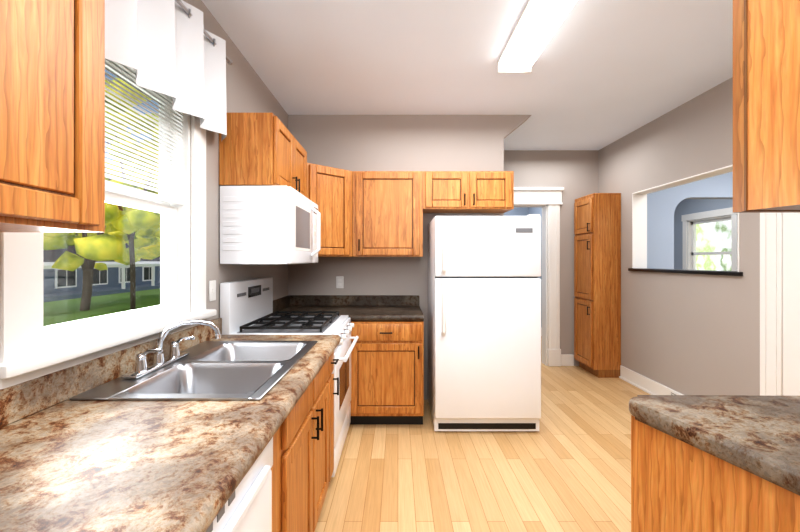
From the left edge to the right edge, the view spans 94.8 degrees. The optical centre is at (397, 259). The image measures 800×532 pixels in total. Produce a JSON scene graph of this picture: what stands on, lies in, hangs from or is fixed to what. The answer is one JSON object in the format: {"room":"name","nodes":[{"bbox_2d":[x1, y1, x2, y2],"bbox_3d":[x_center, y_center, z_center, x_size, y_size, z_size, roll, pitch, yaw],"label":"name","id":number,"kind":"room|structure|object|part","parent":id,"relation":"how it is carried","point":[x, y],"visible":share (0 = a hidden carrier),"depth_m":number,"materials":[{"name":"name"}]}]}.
{"room":"kitchen","nodes":[
{"label":"kitchen","id":0,"kind":"room"},
{"bbox_2d":[183,0,287,320],"bbox_3d":[-1.130,-0.025,1.850,0.140,2.750,5.980,0,0,0],"label":"wall","id":1,"kind":"structure","parent":0,"point":[247,90],"depth_m":2.31,"materials":[{"name":"grey paint"}]},
{"bbox_2d":[0,0,104,231],"bbox_3d":[-0.888,-0.560,0.315,0.335,0.980,1.230,0,0,0],"label":"upper cabinet","id":2,"kind":"object","parent":1,"relation":"attached to","point":[52,115],"visible":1,"depth_m":0.78,"materials":[{"name":"brown wood"}]},
{"bbox_2d":[0,59,216,388],"bbox_3d":[-1.113,-0.302,1.480,0.235,1.355,1.090,0,0,0],"label":"window","id":3,"kind":"structure","parent":1,"relation":"in","point":[26,355],"depth_m":1.45,"materials":[{"name":"white"}]},
{"bbox_3d":[-1.147,-0.280,1.480,0.065,1.098,0.758,0,0,0],"label":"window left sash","id":4,"kind":"part","parent":3,"relation":"part of","materials":[{"name":"clear glass"}]},
{"bbox_2d":[105,59,183,204],"bbox_3d":[-1.088,-0.551,1.480,0.032,0.553,0.748,0,0,0],"label":"window blinds","id":5,"kind":"object","parent":3,"relation":"attached to","point":[121,187],"visible":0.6,"depth_m":1.55,"materials":[{"name":"white plastic"}]},
{"bbox_2d":[105,0,232,141],"bbox_3d":[-0.995,-0.938,1.556,0.124,0.515,1.192,0,0,0],"label":"valance","id":6,"kind":"object","parent":1,"relation":"attached to","point":[175,50],"visible":0.94,"depth_m":1.54,"materials":[{"name":"white fabric"}]},
{"bbox_2d":[209,280,215,301],"bbox_3d":[-1.054,0.175,2.095,0.011,0.116,0.072,0,0,0],"label":"outlet","id":7,"kind":"object","parent":1,"relation":"attached to","point":[212,290],"visible":1,"depth_m":2.09,"materials":[{"name":"white plastic"}]},
{"bbox_2d":[219,113,306,196],"bbox_3d":[-0.872,-0.657,2.550,0.368,0.426,0.756,0,0,0],"label":"upper cabinet","id":8,"kind":"object","parent":1,"relation":"attached to","point":[261,149],"visible":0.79,"depth_m":2.17,"materials":[{"name":"brown wood"}]},
{"bbox_2d":[220,186,319,264],"bbox_3d":[-0.810,-0.205,2.548,0.487,0.469,0.760,0,0,0],"label":"over-the-range microwave","id":9,"kind":"object","parent":8,"relation":"attached to","point":[269,225],"visible":1,"depth_m":2.17,"materials":[{"name":"white"}]},
{"bbox_2d":[288,115,530,399],"bbox_3d":[0.115,-0.025,4.195,2.350,2.750,1.290,0,0,0],"label":"wall","id":10,"kind":"structure","parent":0,"point":[411,142],"depth_m":3.55,"materials":[{"name":"grey paint"}]},
{"bbox_2d":[307,163,352,256],"bbox_3d":[-0.728,-0.405,3.239,0.656,0.750,0.614,0,0,0],"label":"upper cabinet","id":11,"kind":"object","parent":10,"relation":"attached to","point":[330,192],"visible":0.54,"depth_m":3.09,"materials":[{"name":"brown wood"}]},
{"bbox_2d":[336,276,343,287],"bbox_3d":[-0.560,0.215,3.545,0.072,0.116,0.008,0,0,0],"label":"outlet","id":12,"kind":"object","parent":10,"relation":"attached to","point":[339,281],"visible":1,"depth_m":3.54,"materials":[{"name":"white plastic"}]},
{"bbox_2d":[353,171,422,256],"bbox_3d":[-0.089,-0.405,3.362,0.615,0.750,0.368,0,0,0],"label":"upper cabinet","id":13,"kind":"object","parent":10,"relation":"attached to","point":[387,213],"visible":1,"depth_m":3.22,"materials":[{"name":"brown wood"}]},
{"bbox_2d":[423,171,513,212],"bbox_3d":[0.619,-0.615,3.362,0.795,0.330,0.368,0,0,0],"label":"upper cabinet","id":14,"kind":"object","parent":10,"relation":"attached to","point":[468,191],"visible":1,"depth_m":3.22,"materials":[{"name":"brown wood"}]},
{"bbox_2d":[202,0,732,149],"bbox_3d":[0.750,-1.430,3.100,3.900,0.060,8.480,0,0,0],"label":"ceiling","id":15,"kind":"structure","parent":0,"point":[603,74],"depth_m":2.57,"materials":[{"name":"white paint"}]},
{"bbox_2d":[497,0,576,72],"bbox_3d":[0.815,-1.353,1.970,0.236,0.091,1.226,0,0,0],"label":"fluorescent ceiling light","id":16,"kind":"object","parent":15,"relation":"attached to","point":[538,24],"visible":1,"depth_m":2.16,"materials":[{"name":"white plastic"}]},
{"bbox_2d":[315,336,649,531],"bbox_3d":[0.750,1.380,3.100,3.900,0.060,8.480,0,0,0],"label":"floor","id":17,"kind":"structure","parent":0,"point":[566,467],"depth_m":2.34,"materials":[{"name":"brown wood"}]},
{"bbox_2d":[206,437,272,531],"bbox_3d":[-0.682,0.924,0.798,0.665,0.852,0.597,0,0,0],"label":"dishwasher","id":18,"kind":"object","parent":17,"relation":"on","point":[247,506],"visible":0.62,"depth_m":0.93,"materials":[{"name":"white metal"}]},
{"bbox_2d":[220,277,358,476],"bbox_3d":[-0.681,0.743,2.550,0.746,1.215,0.758,0,0,0],"label":"gas range","id":19,"kind":"object","parent":17,"relation":"on","point":[246,307],"visible":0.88,"depth_m":2.40,"materials":[{"name":"white metal"}]},
{"bbox_2d":[271,351,338,531],"bbox_3d":[-0.696,0.922,1.635,0.708,0.855,1.069,0,0,0],"label":"base cabinet","id":20,"kind":"object","parent":17,"relation":"on","point":[302,468],"visible":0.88,"depth_m":1.52,"materials":[{"name":"brown wood"}]},
{"bbox_2d":[0,318,340,531],"bbox_3d":[-0.696,0.416,0.934,0.719,0.152,2.469,0,0,0],"label":"countertop","id":21,"kind":"structure","parent":20,"relation":"on","point":[67,464],"depth_m":0.87,"materials":[{"name":"stone"}]},
{"bbox_2d":[121,319,220,378],"bbox_3d":[-0.896,0.343,1.500,0.218,0.175,0.340,0,0,0],"label":"kitchen faucet","id":22,"kind":"object","parent":21,"relation":"on","point":[142,367],"visible":1,"depth_m":1.50,"materials":[{"name":"silver metal"}]},
{"bbox_2d":[69,341,317,399],"bbox_3d":[-0.730,0.528,1.560,0.600,0.193,0.820,0,0,0],"label":"double-bowl sink","id":23,"kind":"object","parent":21,"relation":"in","point":[231,370],"visible":0.69,"depth_m":1.53,"materials":[{"name":"silver metal"}]},
{"bbox_2d":[350,321,423,423],"bbox_3d":[-0.094,0.922,3.219,0.598,0.855,0.654,0,0,0],"label":"base cabinet","id":24,"kind":"object","parent":17,"relation":"on","point":[387,372],"visible":0.85,"depth_m":2.93,"materials":[{"name":"brown wood"}]},
{"bbox_2d":[273,295,423,320],"bbox_3d":[-0.425,0.416,3.239,1.261,0.152,0.614,0,0,0],"label":"countertop","id":25,"kind":"structure","parent":24,"relation":"on","point":[380,307],"depth_m":3.48,"materials":[{"name":"stone"}]},
{"bbox_2d":[428,214,540,430],"bbox_3d":[0.695,0.493,3.139,0.820,1.690,0.763,0,0,0],"label":"fridge","id":26,"kind":"object","parent":17,"relation":"on","point":[484,325],"visible":1,"depth_m":2.83,"materials":[{"name":"white metal"}]},
{"bbox_2d":[574,193,620,377],"bbox_3d":[2.374,0.291,4.445,0.364,2.118,0.458,0,0,0],"label":"pantry cabinet","id":27,"kind":"object","parent":17,"relation":"on","point":[597,285],"visible":0.98,"depth_m":4.22,"materials":[{"name":"brown wood"}]},
{"bbox_2d":[631,415,799,531],"bbox_3d":[1.312,0.922,0.859,1.136,0.855,0.633,0,0,0],"label":"base cabinet","id":28,"kind":"object","parent":17,"relation":"on","point":[677,485],"visible":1,"depth_m":0.99,"materials":[{"name":"brown wood"}]},
{"bbox_2d":[629,395,799,495],"bbox_3d":[1.315,0.466,0.862,1.170,0.052,0.676,0,0,0],"label":"countertop","id":29,"kind":"structure","parent":28,"relation":"on","point":[758,435],"depth_m":0.99,"materials":[{"name":"stone"}]},
{"bbox_2d":[504,207,528,215],"bbox_3d":[1.705,-0.025,7.270,1.710,2.750,0.140,0,0,0],"label":"wall","id":30,"kind":"structure","parent":0,"point":[520,211],"depth_m":7.20,"materials":[{"name":"blue paint"}]},
{"bbox_2d":[504,150,597,365],"bbox_3d":[1.790,-0.025,4.770,1.540,2.750,0.140,0,0,0],"label":"wall","id":31,"kind":"structure","parent":0,"point":[574,173],"depth_m":4.70,"materials":[{"name":"grey paint"}]},
{"bbox_2d":[514,187,563,365],"bbox_3d":[1.562,0.215,4.742,1.075,2.270,0.195,0,0,0],"label":"door frame","id":32,"kind":"structure","parent":31,"relation":"attached to","point":[548,200],"depth_m":4.68,"materials":[{"name":"white wood"}]},
{"bbox_2d":[529,77,759,394],"bbox_3d":[2.630,-0.025,3.100,0.140,2.750,8.480,0,0,0],"label":"wall","id":33,"kind":"structure","parent":0,"point":[690,334],"depth_m":3.25,"materials":[{"name":"grey paint"}]},
{"bbox_2d":[619,365,682,394],"bbox_3d":[2.546,1.278,3.405,0.028,0.145,1.621,0,0,0],"label":"baseboard","id":34,"kind":"structure","parent":33,"relation":"attached to","point":[644,383],"depth_m":3.81,"materials":[{"name":"white wood"}]},
{"bbox_2d":[628,268,742,275],"bbox_3d":[2.635,0.105,3.390,0.210,0.030,1.320,0,0,0],"label":"ledge","id":35,"kind":"object","parent":33,"relation":"attached to","point":[716,272],"visible":0.71,"depth_m":3.18,"materials":[{"name":"black stone"}]},
{"bbox_2d":[632,165,738,271],"bbox_3d":[2.635,-0.320,3.390,0.154,0.820,1.260,0,0,0],"label":"trim","id":36,"kind":"structure","parent":33,"relation":"attached to","point":[639,229],"depth_m":4.01,"materials":[{"name":"white wood"}]},
{"bbox_2d":[760,213,782,395],"bbox_3d":[2.533,0.205,1.992,0.055,2.290,1.264,0,0,0],"label":"door frame","id":37,"kind":"structure","parent":33,"relation":"attached to","point":[771,304],"depth_m":2.50,"materials":[{"name":"white wood"}]},
{"bbox_2d":[783,213,799,395],"bbox_3d":[2.548,0.308,1.992,0.020,2.068,0.878,0,0,0],"label":"door","id":38,"kind":"structure","parent":33,"relation":"attached to","point":[791,304],"depth_m":2.38,"materials":[{"name":"white wood"}]},
{"bbox_2d":[647,171,732,268],"bbox_3d":[4.055,-0.025,4.470,2.690,2.750,0.140,0,0,0],"label":"wall","id":39,"kind":"structure","parent":0,"point":[662,205],"depth_m":4.40,"materials":[{"name":"blue paint"}]},
{"bbox_2d":[674,199,732,268],"bbox_3d":[2.705,-0.025,1.920,0.010,2.750,5.840,0,0,0],"label":"wall","id":40,"kind":"structure","parent":0,"point":[687,206],"depth_m":3.46,"materials":[{"name":"blue paint"}]},
{"bbox_2d":[681,207,737,270],"bbox_3d":[5.440,-0.115,6.400,0.200,1.470,1.180,0,0,0],"label":"window","id":41,"kind":"structure","parent":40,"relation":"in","point":[687,219],"depth_m":6.52,"materials":[{"name":"white wood"}]},
{"bbox_3d":[5.465,-0.105,6.400,0.030,1.210,0.878,0,0,0],"label":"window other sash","id":42,"kind":"part","parent":41,"relation":"part of","materials":[{"name":"clear glass"}]},
{"label":"outside","id":43,"kind":"structure","parent":0,"visible":0},
{"bbox_2d":[43,288,160,326],"bbox_3d":[-35.625,2.625,25.000,68.750,0.950,110.000,0,0,0],"label":"lawn","id":44,"kind":"structure","parent":43,"point":[75,313],"depth_m":17.93,"materials":[{"name":"green plant"}]},
{"bbox_2d":[43,77,160,310],"bbox_3d":[-15.275,-2.671,23.581,16.689,10.078,27.909,0,0,0],"label":"trees","id":45,"kind":"object","parent":44,"relation":"on","point":[103,249],"depth_m":14.25,"materials":[{"name":"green plant"}]},
{"bbox_2d":[43,243,160,301],"bbox_3d":[-29.900,0.125,32.000,11.000,5.950,56.800,0,0,0],"label":"house","id":46,"kind":"structure","parent":44,"relation":"on","point":[77,280],"depth_m":32.24,"materials":[{"name":"blue"}]},
{"bbox_2d":[696,220,730,270],"bbox_3d":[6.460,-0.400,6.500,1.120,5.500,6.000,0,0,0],"label":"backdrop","id":47,"kind":"structure","parent":43,"point":[713,237],"depth_m":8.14,"materials":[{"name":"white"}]},
{"bbox_3d":[1.415,-0.025,0.440,0.970,2.750,0.140,0,0,0],"label":"wall","id":48,"kind":"structure","parent":0,"visible":0},
{"bbox_2d":[733,0,799,212],"bbox_3d":[1.313,-0.590,0.697,1.073,0.960,0.314,0,0,0],"label":"upper cabinet","id":49,"kind":"object","parent":48,"relation":"attached to","point":[766,106],"visible":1,"depth_m":0.80,"materials":[{"name":"brown wood"}]}
]}

